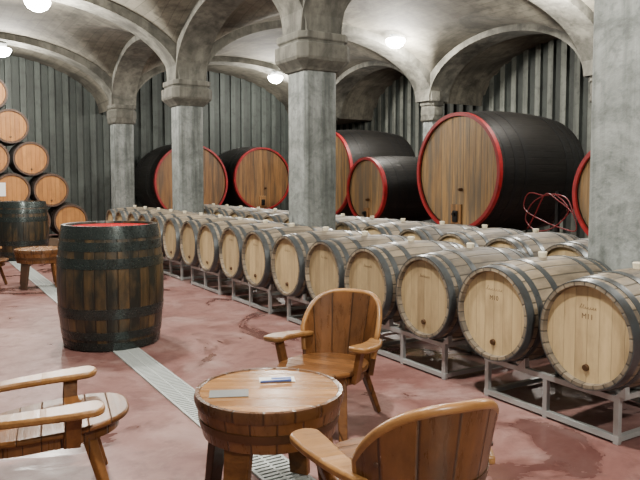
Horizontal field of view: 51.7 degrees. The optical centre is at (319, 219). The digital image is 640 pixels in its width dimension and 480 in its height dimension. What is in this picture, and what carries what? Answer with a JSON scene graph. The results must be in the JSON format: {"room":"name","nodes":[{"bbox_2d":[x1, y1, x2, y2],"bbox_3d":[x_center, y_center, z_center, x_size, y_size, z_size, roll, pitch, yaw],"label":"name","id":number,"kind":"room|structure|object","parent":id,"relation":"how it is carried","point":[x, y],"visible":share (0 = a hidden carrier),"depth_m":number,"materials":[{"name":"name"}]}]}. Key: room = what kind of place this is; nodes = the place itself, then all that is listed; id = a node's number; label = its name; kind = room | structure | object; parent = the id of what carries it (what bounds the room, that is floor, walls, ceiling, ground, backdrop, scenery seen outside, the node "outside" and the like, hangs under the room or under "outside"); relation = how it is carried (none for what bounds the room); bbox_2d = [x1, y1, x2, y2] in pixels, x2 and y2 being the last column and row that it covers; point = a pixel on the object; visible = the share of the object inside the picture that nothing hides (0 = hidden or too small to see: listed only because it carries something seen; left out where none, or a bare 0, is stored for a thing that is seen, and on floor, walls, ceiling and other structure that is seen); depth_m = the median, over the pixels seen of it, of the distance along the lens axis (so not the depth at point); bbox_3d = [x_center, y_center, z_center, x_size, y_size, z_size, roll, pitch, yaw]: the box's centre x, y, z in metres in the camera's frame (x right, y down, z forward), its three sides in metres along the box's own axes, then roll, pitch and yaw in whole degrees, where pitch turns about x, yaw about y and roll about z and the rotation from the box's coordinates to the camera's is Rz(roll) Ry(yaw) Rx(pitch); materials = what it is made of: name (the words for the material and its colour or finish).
{"room":"wine cellar","nodes":[
{"label":"wine cellar","id":0,"kind":"room"},
{"bbox_2d":[0,55,288,233],"bbox_3d":[-5.150,-2.141,18.297,13.600,4.900,0.060,-2,4,-31],"label":"wall","id":1,"kind":"structure","parent":0,"point":[63,117],"depth_m":17.85,"materials":[{"name":"grey metal"}]},
{"bbox_2d":[0,0,593,124],"bbox_3d":[0.646,-3.003,8.561,13.370,1.400,22.600,-2,4,-31],"label":"ceiling","id":2,"kind":"structure","parent":0,"point":[430,29],"depth_m":13.59,"materials":[{"name":"paint"}]},
{"bbox_2d":[0,32,123,104],"bbox_3d":[-7.278,-3.381,14.292,5.870,1.460,0.540,-2,4,-31],"label":"trim","id":3,"kind":"structure","parent":2,"relation":"attached to","point":[101,77],"depth_m":15.04,"materials":[{"name":"concrete"}]},
{"bbox_2d":[0,43,10,56],"bbox_3d":[-7.007,-3.729,14.508,0.410,0.290,0.410,-2,4,-31],"label":"ceiling lamp","id":4,"kind":"object","parent":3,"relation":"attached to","point":[4,51],"visible":1,"depth_m":14.42,"materials":[{"name":"glass"}]},
{"bbox_2d":[51,0,191,79],"bbox_3d":[-4.940,-3.150,10.489,5.870,1.460,0.540,-2,4,-31],"label":"trim","id":5,"kind":"structure","parent":2,"relation":"attached to","point":[162,45],"depth_m":11.42,"materials":[{"name":"concrete"}]},
{"bbox_2d":[24,0,50,11],"bbox_3d":[-4.596,-3.541,10.736,0.410,0.290,0.410,-2,4,-31],"label":"ceiling lamp","id":6,"kind":"object","parent":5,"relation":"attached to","point":[34,5],"visible":1,"depth_m":10.63,"materials":[{"name":"glass"}]},
{"bbox_2d":[109,36,170,105],"bbox_3d":[-3.607,-3.358,13.923,0.580,1.460,4.470,-2,4,-31],"label":"trim","id":7,"kind":"structure","parent":2,"relation":"attached to","point":[130,63],"depth_m":15.09,"materials":[{"name":"concrete"}]},
{"bbox_2d":[124,56,287,104],"bbox_3d":[-2.275,-3.567,17.357,5.870,1.460,0.540,-2,4,-31],"label":"trim","id":8,"kind":"structure","parent":2,"relation":"attached to","point":[262,66],"depth_m":17.10,"materials":[{"name":"concrete"}]},
{"bbox_2d":[268,72,282,82],"bbox_3d":[-1.204,-3.840,17.822,0.410,0.290,0.410,-2,4,-31],"label":"ceiling lamp","id":9,"kind":"object","parent":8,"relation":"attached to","point":[275,77],"visible":1,"depth_m":17.70,"materials":[{"name":"glass"}]},
{"bbox_2d":[171,0,291,80],"bbox_3d":[-1.270,-3.128,10.120,0.580,1.460,4.470,-2,4,-31],"label":"trim","id":10,"kind":"structure","parent":2,"relation":"attached to","point":[198,34],"depth_m":11.31,"materials":[{"name":"concrete"}]},
{"bbox_2d":[272,0,322,31],"bbox_3d":[-2.602,-2.920,6.686,5.870,1.460,0.540,-2,4,-31],"label":"trim","id":11,"kind":"structure","parent":2,"relation":"attached to","point":[314,22],"depth_m":7.99,"materials":[{"name":"concrete"}]},
{"bbox_2d":[192,20,439,100],"bbox_3d":[0.063,-3.336,13.554,5.870,1.460,0.540,-2,4,-31],"label":"trim","id":12,"kind":"structure","parent":2,"relation":"attached to","point":[412,67],"depth_m":14.01,"materials":[{"name":"concrete"}]},
{"bbox_2d":[292,0,347,33],"bbox_3d":[1.068,-2.897,6.317,0.580,1.460,4.470,-2,4,-31],"label":"trim","id":13,"kind":"structure","parent":2,"relation":"attached to","point":[331,8],"depth_m":7.99,"materials":[{"name":"concrete"}]},
{"bbox_2d":[336,60,422,117],"bbox_3d":[1.396,-3.544,16.987,0.580,1.460,4.470,-2,4,-31],"label":"trim","id":14,"kind":"structure","parent":2,"relation":"attached to","point":[346,81],"depth_m":17.61,"materials":[{"name":"concrete"}]},
{"bbox_2d":[386,34,404,47],"bbox_3d":[1.576,-3.736,13.789,0.410,0.290,0.410,-2,4,-31],"label":"ceiling lamp","id":15,"kind":"object","parent":2,"relation":"attached to","point":[395,40],"visible":0.98,"depth_m":13.66,"materials":[{"name":"glass"}]},
{"bbox_2d":[323,0,593,77],"bbox_3d":[2.401,-3.106,9.751,5.870,1.460,0.540,-2,4,-31],"label":"trim","id":16,"kind":"structure","parent":2,"relation":"attached to","point":[575,17],"depth_m":10.72,"materials":[{"name":"concrete"}]},
{"bbox_2d":[422,23,592,102],"bbox_3d":[3.733,-3.314,13.184,0.580,1.460,4.470,-2,4,-31],"label":"trim","id":17,"kind":"structure","parent":2,"relation":"attached to","point":[442,77],"depth_m":13.82,"materials":[{"name":"concrete"}]},
{"bbox_2d":[0,234,639,479],"bbox_3d":[0.646,0.989,8.803,13.970,0.200,23.200,-2,4,-31],"label":"floor","id":18,"kind":"structure","parent":0,"point":[205,334],"depth_m":4.46,"materials":[{"name":"red concrete"}]},
{"bbox_2d":[0,246,8,288],"bbox_3d":[-4.489,0.531,8.665,0.745,0.731,0.705,-1,4,-14],"label":"barrel chair","id":19,"kind":"object","parent":18,"relation":"on","point":[2,260],"visible":1,"depth_m":8.89,"materials":[{"name":"brown wood"}]},
{"bbox_2d":[0,201,48,260],"bbox_3d":[-5.340,0.178,11.832,0.895,1.030,0.895,1,4,9],"label":"barrel","id":20,"kind":"object","parent":18,"relation":"on","point":[22,223],"visible":0.77,"depth_m":11.45,"materials":[{"name":"brown wood"}]},
{"bbox_2d":[13,246,57,288],"bbox_3d":[-3.709,0.624,8.759,0.648,0.504,0.648,0,3,-5],"label":"table","id":21,"kind":"object","parent":18,"relation":"on","point":[25,256],"visible":0.82,"depth_m":8.50,"materials":[{"name":"brown wood"}]},
{"bbox_2d":[49,235,58,245],"bbox_3d":[-6.488,0.506,13.056,3.700,0.250,0.750,-2,4,-31],"label":"rack","id":22,"kind":"object","parent":18,"relation":"on","point":[53,239],"visible":0.02,"depth_m":13.32,"materials":[{"name":"brown wood"}]},
{"bbox_2d":[48,202,87,234],"bbox_3d":[-5.286,-0.013,13.764,0.712,0.712,0.950,-2,4,-31],"label":"barrel","id":23,"kind":"object","parent":22,"relation":"on","point":[67,212],"visible":0.52,"depth_m":13.37,"materials":[{"name":"brown wood"}]},
{"bbox_2d":[29,172,68,206],"bbox_3d":[-5.590,-0.619,13.540,0.712,0.712,0.950,-2,4,-31],"label":"barrel","id":24,"kind":"object","parent":23,"relation":"on","point":[52,188],"visible":0.78,"depth_m":13.16,"materials":[{"name":"brown wood"}]},
{"bbox_2d":[9,141,48,176],"bbox_3d":[-5.894,-1.225,13.316,0.712,0.712,0.950,-2,4,-31],"label":"barrel","id":25,"kind":"object","parent":24,"relation":"on","point":[27,158],"visible":0.93,"depth_m":12.93,"materials":[{"name":"brown wood"}]},
{"bbox_2d":[0,109,28,145],"bbox_3d":[-6.198,-1.831,13.093,0.712,0.712,0.950,-2,4,-31],"label":"barrel","id":26,"kind":"object","parent":25,"relation":"on","point":[14,126],"visible":0.97,"depth_m":12.73,"materials":[{"name":"brown wood"}]},
{"bbox_2d":[0,79,7,108],"bbox_3d":[-6.502,-2.437,12.869,0.712,0.712,0.950,-2,4,-31],"label":"barrel","id":27,"kind":"object","parent":26,"relation":"on","point":[3,89],"visible":1,"depth_m":12.61,"materials":[{"name":"brown wood"}]},
{"bbox_3d":[-5.894,0.010,13.391,0.711,0.711,0.950,-2,4,-31],"label":"barrel","id":28,"kind":"object","parent":22,"relation":"on","visible":0},
{"bbox_2d":[0,172,30,200],"bbox_3d":[-6.198,-0.596,13.168,0.712,0.712,0.950,-2,4,-31],"label":"barrel","id":29,"kind":"object","parent":28,"relation":"on","point":[13,186],"visible":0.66,"depth_m":12.80,"materials":[{"name":"brown wood"}]},
{"bbox_2d":[0,143,9,173],"bbox_3d":[-6.502,-1.202,12.944,0.712,0.712,0.950,-2,4,-31],"label":"barrel","id":30,"kind":"object","parent":29,"relation":"on","point":[4,154],"visible":1,"depth_m":12.67,"materials":[{"name":"brown wood"}]},
{"bbox_2d":[0,366,128,479],"bbox_3d":[-1.317,0.879,2.930,0.899,0.731,0.711,-1,4,-22],"label":"barrel chair","id":31,"kind":"object","parent":18,"relation":"on","point":[71,420],"visible":1,"depth_m":2.84,"materials":[{"name":"brown wood"}]},
{"bbox_2d":[107,104,135,208],"bbox_3d":[-4.777,-1.148,15.965,0.610,3.200,0.610,-2,4,-31],"label":"column","id":32,"kind":"structure","parent":18,"relation":"on","point":[121,119],"depth_m":15.74,"materials":[{"name":"concrete"}]},
{"bbox_2d":[8,261,315,479],"bbox_3d":[-2.521,0.995,6.973,0.216,0.011,21.600,-2,4,-31],"label":"floor drain","id":33,"kind":"object","parent":18,"relation":"on","point":[174,389],"visible":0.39,"depth_m":4.49,"materials":[{"name":"grey metal"}]},
{"bbox_2d":[56,221,163,351],"bbox_3d":[-1.833,0.544,5.800,0.895,1.030,0.895,0,3,7],"label":"barrel","id":34,"kind":"object","parent":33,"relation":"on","point":[110,275],"visible":1,"depth_m":5.43,"materials":[{"name":"brown wood"}]},
{"bbox_2d":[163,259,187,267],"bbox_3d":[-2.607,0.590,11.054,0.740,0.325,1.052,-2,4,-31],"label":"rack","id":35,"kind":"object","parent":18,"relation":"on","point":[163,259],"visible":0.02,"depth_m":10.67,"materials":[{"name":"metal"}]},
{"bbox_2d":[127,208,180,220],"bbox_3d":[-2.765,0.135,11.325,0.950,0.696,0.660,-2,4,-31],"label":"wine barrel","id":36,"kind":"object","parent":35,"relation":"on","point":[132,216],"visible":0.12,"depth_m":11.11,"materials":[{"name":"brown wood"}]},
{"bbox_2d":[138,209,197,220],"bbox_3d":[-2.425,0.170,10.746,0.950,0.696,0.660,-2,4,-31],"label":"wine barrel","id":37,"kind":"object","parent":35,"relation":"on","point":[143,217],"visible":0.16,"depth_m":10.54,"materials":[{"name":"brown wood"}]},
{"bbox_2d":[162,79,211,213],"bbox_3d":[-2.439,-0.917,12.162,0.770,3.200,0.770,-2,4,-31],"label":"column","id":38,"kind":"structure","parent":18,"relation":"on","point":[186,99],"depth_m":11.93,"materials":[{"name":"concrete"}]},
{"bbox_2d":[163,255,223,280],"bbox_3d":[-1.898,0.660,9.900,0.740,0.325,1.052,-2,4,-31],"label":"rack","id":39,"kind":"object","parent":18,"relation":"on","point":[181,262],"visible":0.33,"depth_m":9.54,"materials":[{"name":"metal"}]},
{"bbox_2d":[150,211,213,255],"bbox_3d":[-2.078,0.206,10.157,0.950,0.696,0.660,-2,4,-31],"label":"wine barrel","id":40,"kind":"object","parent":39,"relation":"on","point":[160,219],"visible":0.18,"depth_m":9.86,"materials":[{"name":"brown wood"}]},
{"bbox_2d":[163,213,230,260],"bbox_3d":[-1.727,0.241,9.585,0.950,0.696,0.660,-2,4,-31],"label":"wine barrel","id":41,"kind":"object","parent":39,"relation":"on","point":[172,226],"visible":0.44,"depth_m":9.34,"materials":[{"name":"brown wood"}]},
{"bbox_2d":[191,264,268,294],"bbox_3d":[-1.188,0.730,8.745,0.740,0.325,1.052,-2,4,-31],"label":"rack","id":42,"kind":"object","parent":18,"relation":"on","point":[220,273],"visible":0.45,"depth_m":8.53,"materials":[{"name":"metal"}]},
{"bbox_2d":[180,215,253,265],"bbox_3d":[-1.357,0.276,9.009,0.950,0.696,0.660,-2,4,-31],"label":"wine barrel","id":43,"kind":"object","parent":42,"relation":"on","point":[189,229],"visible":0.38,"depth_m":8.79,"materials":[{"name":"brown wood"}]},
{"bbox_2d":[197,217,275,271],"bbox_3d":[-1.018,0.311,8.430,0.950,0.696,0.660,-2,4,-31],"label":"wine barrel","id":44,"kind":"object","parent":42,"relation":"on","point":[209,234],"visible":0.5,"depth_m":8.18,"materials":[{"name":"brown wood"}]},
{"bbox_2d":[194,367,343,479],"bbox_3d":[-0.220,0.980,2.885,0.648,0.504,0.648,0,3,0],"label":"table","id":45,"kind":"object","parent":18,"relation":"on","point":[235,429],"visible":0.93,"depth_m":2.68,"materials":[{"name":"brown wood"}]},
{"bbox_2d":[209,389,248,397],"bbox_3d":[-0.386,0.736,2.799,0.165,0.003,0.095,0,3,-7],"label":"sheet","id":46,"kind":"object","parent":45,"relation":"on","point":[235,392],"visible":1,"depth_m":2.79,"materials":[{"name":"white paper"}]},
{"bbox_2d":[259,376,294,382],"bbox_3d":[-0.195,0.724,2.995,0.160,0.004,0.075,0,3,-7],"label":"leaflet","id":47,"kind":"object","parent":45,"relation":"on","point":[285,377],"visible":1,"depth_m":3.00,"materials":[{"name":"white paper"}]},
{"bbox_2d":[260,379,291,382],"bbox_3d":[-0.197,0.719,2.950,0.140,0.010,0.010,-1,4,-12],"label":"pen","id":48,"kind":"object","parent":47,"relation":"on","point":[281,380],"visible":1,"depth_m":2.95,"materials":[{"name":"blue plastic"}]},
{"bbox_2d":[271,377,290,378],"bbox_3d":[-0.177,0.721,3.009,0.090,0.001,0.025,0,3,-7],"label":"print","id":49,"kind":"object","parent":47,"relation":"on","point":[271,377],"depth_m":3.01},
{"bbox_2d":[232,276,311,313],"bbox_3d":[-0.478,0.800,7.591,0.740,0.325,1.052,-2,4,-31],"label":"rack","id":50,"kind":"object","parent":18,"relation":"on","point":[271,290],"visible":0.41,"depth_m":7.39,"materials":[{"name":"metal"}]},
{"bbox_2d":[219,220,302,278],"bbox_3d":[-0.645,0.345,7.856,0.950,0.696,0.660,-2,4,-31],"label":"wine barrel","id":51,"kind":"object","parent":50,"relation":"on","point":[232,238],"visible":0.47,"depth_m":7.62,"materials":[{"name":"brown wood"}]},
{"bbox_2d":[241,223,332,286],"bbox_3d":[-0.308,0.381,7.276,0.950,0.696,0.660,-2,4,-31],"label":"wine barrel","id":52,"kind":"object","parent":50,"relation":"on","point":[257,246],"visible":0.48,"depth_m":7.03,"materials":[{"name":"brown wood"}]},
{"bbox_2d":[275,30,349,229],"bbox_3d":[-0.101,-0.687,8.359,0.770,3.200,0.770,-2,4,-31],"label":"column","id":53,"kind":"structure","parent":18,"relation":"on","point":[311,60],"depth_m":8.13,"materials":[{"name":"concrete"}]},
{"bbox_2d":[263,288,381,441],"bbox_3d":[0.054,0.820,3.899,0.705,0.731,0.745,2,4,27],"label":"barrel chair","id":54,"kind":"object","parent":18,"relation":"on","point":[340,331],"visible":0.85,"depth_m":4.06,"materials":[{"name":"brown wood"}]},
{"bbox_2d":[287,293,404,332],"bbox_3d":[0.232,0.870,6.436,0.740,0.325,1.052,-2,4,-31],"label":"rack","id":55,"kind":"object","parent":18,"relation":"on","point":[303,299],"visible":0.13,"depth_m":6.48,"materials":[{"name":"metal"}]},
{"bbox_2d":[271,227,369,296],"bbox_3d":[0.060,0.415,6.699,0.950,0.696,0.660,-2,4,-31],"label":"wine barrel","id":56,"kind":"object","parent":55,"relation":"on","point":[289,252],"visible":0.5,"depth_m":6.45,"materials":[{"name":"brown wood"}]},
{"bbox_2d":[305,231,407,299],"bbox_3d":[0.417,0.450,6.130,0.950,0.696,0.660,-2,4,-31],"label":"wine barrel","id":57,"kind":"object","parent":55,"relation":"on","point":[326,260],"visible":0.39,"depth_m":5.91,"materials":[{"name":"brown wood"}]},
{"bbox_2d":[290,398,498,479],"bbox_3d":[0.305,0.911,2.373,0.739,0.731,0.703,-1,4,-22],"label":"barrel chair","id":58,"kind":"object","parent":18,"relation":"on","point":[448,441],"visible":1,"depth_m":2.07,"materials":[{"name":"brown wood"}]},
{"bbox_2d":[420,101,443,223],"bbox_3d":[2.564,-1.103,15.227,0.464,3.200,0.464,-2,4,-31],"label":"column","id":59,"kind":"structure","parent":18,"relation":"on","point":[431,111],"depth_m":14.98,"materials":[{"name":"concrete"}]},
{"bbox_2d":[377,319,516,379],"bbox_3d":[0.941,0.940,5.282,0.740,0.325,1.052,-2,4,-31],"label":"rack","id":60,"kind":"object","parent":18,"relation":"on","point":[447,342],"visible":0.39,"depth_m":4.94,"materials":[{"name":"metal"}]},
{"bbox_2d":[344,236,464,321],"bbox_3d":[0.761,0.486,5.539,0.950,0.696,0.660,-2,4,-31],"label":"wine barrel","id":61,"kind":"object","parent":60,"relation":"on","point":[375,269],"visible":0.48,"depth_m":5.26,"materials":[{"name":"brown wood"}]},
{"bbox_2d":[396,243,529,338],"bbox_3d":[1.130,0.520,4.978,0.950,0.696,0.660,-2,4,-31],"label":"wine barrel","id":62,"kind":"object","parent":60,"relation":"on","point":[428,285],"visible":0.65,"depth_m":4.73,"materials":[{"name":"brown wood"}]},
{"bbox_2d":[549,191,560,232],"bbox_3d":[3.471,0.205,9.669,0.440,1.260,0.440,-2,4,-31],"label":"stand","id":63,"kind":"object","parent":18,"relation":"on","point":[557,203],"visible":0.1,"depth_m":9.63,"materials":[{"name":"black metal"}]},
{"bbox_2d":[523,192,576,231],"bbox_3d":[3.311,-0.110,9.530,0.053,0.574,0.923,-2,4,-33],"label":"hose","id":64,"kind":"object","parent":63,"relation":"hanging from","point":[546,194],"visible":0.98,"depth_m":9.52,"materials":[{"name":"red rubber"}]},
{"bbox_2d":[484,358,639,444],"bbox_3d":[1.651,1.010,4.128,0.740,0.325,1.052,-2,4,-31],"label":"rack","id":65,"kind":"object","parent":18,"relation":"on","point":[618,396],"visible":0.75,"depth_m":3.92,"materials":[{"name":"metal"}]},
{"bbox_2d":[457,251,611,361],"bbox_3d":[1.473,0.556,4.386,0.950,0.696,0.660,-2,4,-31],"label":"wine barrel","id":66,"kind":"object","parent":65,"relation":"on","point":[499,305],"visible":0.73,"depth_m":4.13,"materials":[{"name":"brown wood"}]},
{"bbox_2d":[539,262,639,390],"bbox_3d":[1.830,0.590,3.817,0.950,0.696,0.660,-2,4,-31],"label":"wine barrel","id":67,"kind":"object","parent":65,"relation":"on","point":[589,326],"visible":1,"depth_m":3.56,"materials":[{"name":"brown wood"}]},
{"bbox_2d":[589,76,591,102],"bbox_3d":[4.902,-0.873,11.424,0.464,3.200,0.464,-2,4,-31],"label":"column","id":68,"kind":"structure","parent":18,"relation":"on","point":[590,77],"depth_m":11.35,"materials":[{"name":"concrete"}]},
{"bbox_2d":[588,0,639,390],"bbox_3d":[2.211,-0.459,4.599,0.770,3.200,0.770,-2,4,-31],"label":"column","id":69,"kind":"structure","parent":18,"relation":"on","point":[614,196],"depth_m":4.48,"materials":[{"name":"concrete"}]},
{"bbox_3d":[4.659,0.655,9.040,0.780,0.437,1.110,-2,4,-31],"label":"cradle","id":70,"kind":"object","parent":18,"relation":"on","visible":0},
{"bbox_2d":[572,150,590,234],"bbox_3d":[4.634,-0.363,8.962,1.860,1.600,1.600,-2,4,-31],"label":"cask","id":71,"kind":"object","parent":70,"relation":"on","point":[581,183],"visible":0.21,"depth_m":9.04,"materials":[{"name":"black wood"}]},
{"bbox_3d":[1.636,0.323,13.861,0.750,0.517,0.975,-2,4,-31],"label":"cradle","id":72,"kind":"object","parent":18,"relation":"on","visible":0},
{"bbox_2d":[346,156,431,220],"bbox_3d":[1.610,-0.635,13.787,1.760,1.400,1.400,-2,4,-31],"label":"cask","id":73,"kind":"object","parent":72,"relation":"on","point":[378,186],"visible":0.73,"depth_m":13.21,"materials":[{"name":"black wood"}]},
{"bbox_3d":[0.973,0.203,15.950,0.810,0.502,1.478,-2,4,-31],"label":"cradle","id":74,"kind":"object","parent":18,"relation":"on","visible":0},
{"bbox_2d":[336,130,414,215],"bbox_3d":[0.948,-1.101,15.855,1.960,2.110,2.110,-2,4,-31],"label":"cask","id":75,"kind":"object","parent":74,"relation":"on","point":[351,145],"visible":0.34,"depth_m":15.02,"materials":[{"name":"black wood"}]},
{"bbox_3d":[-2.039,0.009,18.788,1.260,0.547,0.810,-2,4,-31],"label":"cradle","id":76,"kind":"object","parent":18,"relation":"on","visible":0},
{"bbox_2d":[218,147,288,208],"bbox_3d":[-2.023,-1.163,18.691,1.800,1.800,1.960,-2,4,-31],"label":"cask","id":77,"kind":"object","parent":76,"relation":"on","point":[257,176],"visible":0.75,"depth_m":17.93,"materials":[{"name":"black wood"}]},
{"bbox_3d":[-3.761,0.183,17.740,1.455,0.327,0.810,-2,4,-31],"label":"cradle","id":78,"kind":"object","parent":18,"relation":"on","visible":0},
{"bbox_2d":[134,144,227,208],"bbox_3d":[-3.745,-1.009,17.642,2.060,2.060,1.960,-2,4,-31],"label":"cask","id":79,"kind":"object","parent":78,"relation":"on","point":[153,173],"visible":0.46,"depth_m":17.07,"materials":[{"name":"black wood"}]},
{"bbox_3d":[-3.317,0.520,12.209,0.740,0.325,1.052,-2,4,-31],"label":"rack","id":80,"kind":"object","parent":18,"relation":"on","visible":0},
{"bbox_2d":[106,205,153,220],"bbox_3d":[-3.493,0.066,12.468,0.950,0.696,0.660,-2,4,-31],"label":"wine barrel","id":81,"kind":"object","parent":80,"relation":"on","point":[111,213],"visible":0.15,"depth_m":12.25,"materials":[{"name":"brown wood"}]},
{"bbox_2d":[115,206,168,220],"bbox_3d":[-3.144,0.101,11.895,0.950,0.696,0.660,-2,4,-31],"label":"wine barrel","id":82,"kind":"object","parent":80,"relation":"on","point":[121,215],"visible":0.22,"depth_m":11.67,"materials":[{"name":"brown wood"}]},
{"bbox_3d":[2.623,0.921,5.590,0.740,0.325,1.052,-2,4,-31],"label":"rack","id":83,"kind":"object","parent":18,"relation":"on","visible":0},
{"bbox_2d":[545,238,587,256],"bbox_3d":[2.470,0.466,5.863,0.950,0.696,0.660,-2,4,-31],"label":"wine barrel","id":84,"kind":"object","parent":83,"relation":"on","point":[577,247],"visible":0.12,"depth_m":5.61,"materials":[{"name":"brown wood"}]},
{"bbox_3d":[1.914,0.851,6.744,0.740,0.325,1.052,-2,4,-31],"label":"rack","id":85,"kind":"object","parent":18,"relation":"on","visible":0},
{"bbox_2d":[437,225,523,247],"bbox_3d":[1.743,0.397,7.007,0.950,0.696,0.660,-2,4,-31],"label":"wine barrel","id":86,"kind":"object","parent":85,"relation":"on","point":[479,237],"visible":0.24,"depth_m":6.77,"materials":[{"name":"brown wood"}]},
{"bbox_2d":[484,228,579,256],"bbox_3d":[2.100,0.431,6.439,0.950,0.696,0.660,-2,4,-31],"label":"wine barrel","id":87,"kind":"object","parent":85,"relation":"on","point":[531,243],"visible":0.25,"depth_m":6.20,"materials":[{"name":"brown wood"}]},
{"bbox_3d":[1.204,0.781,7.899,0.740,0.325,1.052,-2,4,-31],"label":"rack","id":88,"kind":"object","parent":18,"relation":"on","visible":0},
{"bbox_2d":[362,218,436,234],"bbox_3d":[1.023,0.327,8.155,0.950,0.696,0.660,-2,4,-31],"label":"wine barrel","id":89,"kind":"object","parent":88,"relation":"on","point":[387,228],"visible":0.2,"depth_m":7.92,"materials":[{"name":"brown wood"}]},
{"bbox_2d":[399,221,477,240],"bbox_3d":[1.403,0.361,7.601,0.950,0.696,0.660,-2,4,-31],"label":"wine barrel","id":90,"kind":"object","parent":88,"relation":"on","point":[426,232],"visible":0.25,"depth_m":7.36,"materials":[{"name":"brown wood"}]},
{"bbox_3d":[0.494,0.711,9.053,0.740,0.325,1.052,-2,4,-31],"label":"rack","id":91,"kind":"object","parent":18,"relation":"on","visible":0},
{"bbox_2d":[336,213,369,223],"bbox_3d":[0.321,0.257,9.314,0.950,0.696,0.660,-2,4,-31],"label":"wine barrel","id":92,"kind":"object","parent":91,"relation":"on","point":[342,218],"visible":0.06,"depth_m":9.22,"materials":[{"name":"brown wood"}]},
{"bbox_2d":[336,216,400,230],"bbox_3d":[0.689,0.291,8.753,0.950,0.696,0.660,-2,4,-31],"label":"wine barrel","id":93,"kind":"object","parent":91,"relation":"on","point":[358,224],"visible":0.2,"depth_m":8.52,"materials":[{"name":"brown wood"}]},
{"bbox_3d":[-0.216,0.641,10.208,0.740,0.325,1.052,-2,4,-31],"label":"rack","id":94,"kind":"object","parent":18,"relation":"on","visible":0},
{"bbox_2d":[263,212,288,222],"bbox_3d":[-0.395,0.187,10.465,0.950,0.696,0.660,-2,4,-31],"label":"wine barrel","id":95,"kind":"object","parent":94,"relation":"on","point":[279,217],"visible":0.13,"depth_m":10.16,"materials":[{"name":"brown wood"}]},
{"bbox_2d":[283,214,340,222],"bbox_3d":[-0.042,0.222,9.894,0.950,0.696,0.660,-2,4,-31],"label":"wine barrel","id":96,"kind":"object","parent":94,"relation":"on","point":[286,220],"visible":0.03,"depth_m":9.75,"materials":[{"name":"brown wood"}]},
{"bbox_3d":[-0.925,0.571,11.362,0.740,0.325,1.052,-2,4,-31],"label":"rack","id":97,"kind":"object","parent":18,"relation":"on","visible":0},
{"bbox_2d":[229,207,273,217],"bbox_3d":[-1.083,0.117,11.633,0.950,0.696,0.660,-2,4,-31],"label":"wine barrel","id":98,"kind":"object","parent":97,"relation":"on","point":[240,213],"visible":0.12,"depth_m":11.42,"materials":[{"name":"brown wood"}]},
{"bbox_2d":[244,208,288,219],"bbox_3d":[-0.747,0.152,11.052,0.950,0.696,0.660,-2,4,-31],"label":"wine barrel","id":99,"kind":"object","parent":97,"relation":"on","point":[255,215],"visible":0.12,"depth_m":10.82,"materials":[{"name":"brown wood"}]},
{"bbox_3d":[-1.635,0.501,12.517,0.740,0.325,1.052,-2,4,-31],"label":"rack","id":100,"kind":"object","parent":18,"relation":"on","visible":0},
{"bbox_2d":[204,204,248,213],"bbox_3d":[-1.800,0.047,12.783,0.950,0.696,0.660,-2,4,-31],"label":"wine barrel","id":101,"kind":"object","parent":100,"relation":"on","point":[206,210],"visible":0.14,"depth_m":12.54,"materials":[{"name":"brown wood"}]},
{"bbox_2d":[213,206,261,215],"bbox_3d":[-1.461,0.082,12.204,0.950,0.696,0.660,-2,4,-31],"label":"wine barrel","id":102,"kind":"object","parent":100,"relation":"on","point":[225,212],"visible":0.19,"depth_m":11.96,"materials":[{"name":"brown wood"}]},
{"bbox_3d":[-2.345,0.431,13.671,0.740,0.325,1.052,-2,4,-31],"label":"rack","id":103,"kind":"object","parent":18,"relation":"on","visible":0},
{"bbox_2d":[204,203,224,207],"bbox_3d":[-2.156,0.011,13.367,0.950,0.696,0.660,-2,4,-31],"label":"wine barrel","id":104,"kind":"object","parent":103,"relation":"on","point":[213,204],"visible":0.05,"depth_m":13.27,"materials":[{"name":"brown wood"}]},
{"bbox_3d":[3.176,0.464,11.737,0.870,0.492,1.478,-2,4,-31],"label":"cradle","id":105,"kind":"object","parent":18,"relation":"on","visible":0},
{"bbox_2d":[417,111,584,230],"bbox_3d":[3.151,-0.841,11.642,2.160,2.120,2.120,-2,4,-31],"label":"cask","id":106,"kind":"object","parent":105,"relation":"on","point":[475,168],"visible":0.8,"depth_m":10.91,"materials":[{"name":"black wood"}]},
{"bbox_2d":[336,39,591,238],"bbox_3d":[6.271,-1.771,12.199,0.060,4.900,22.780,-2,4,-31],"label":"wall","id":107,"kind":"structure","parent":0,"point":[546,80],"depth_m":14.73,"materials":[{"name":"grey metal"}]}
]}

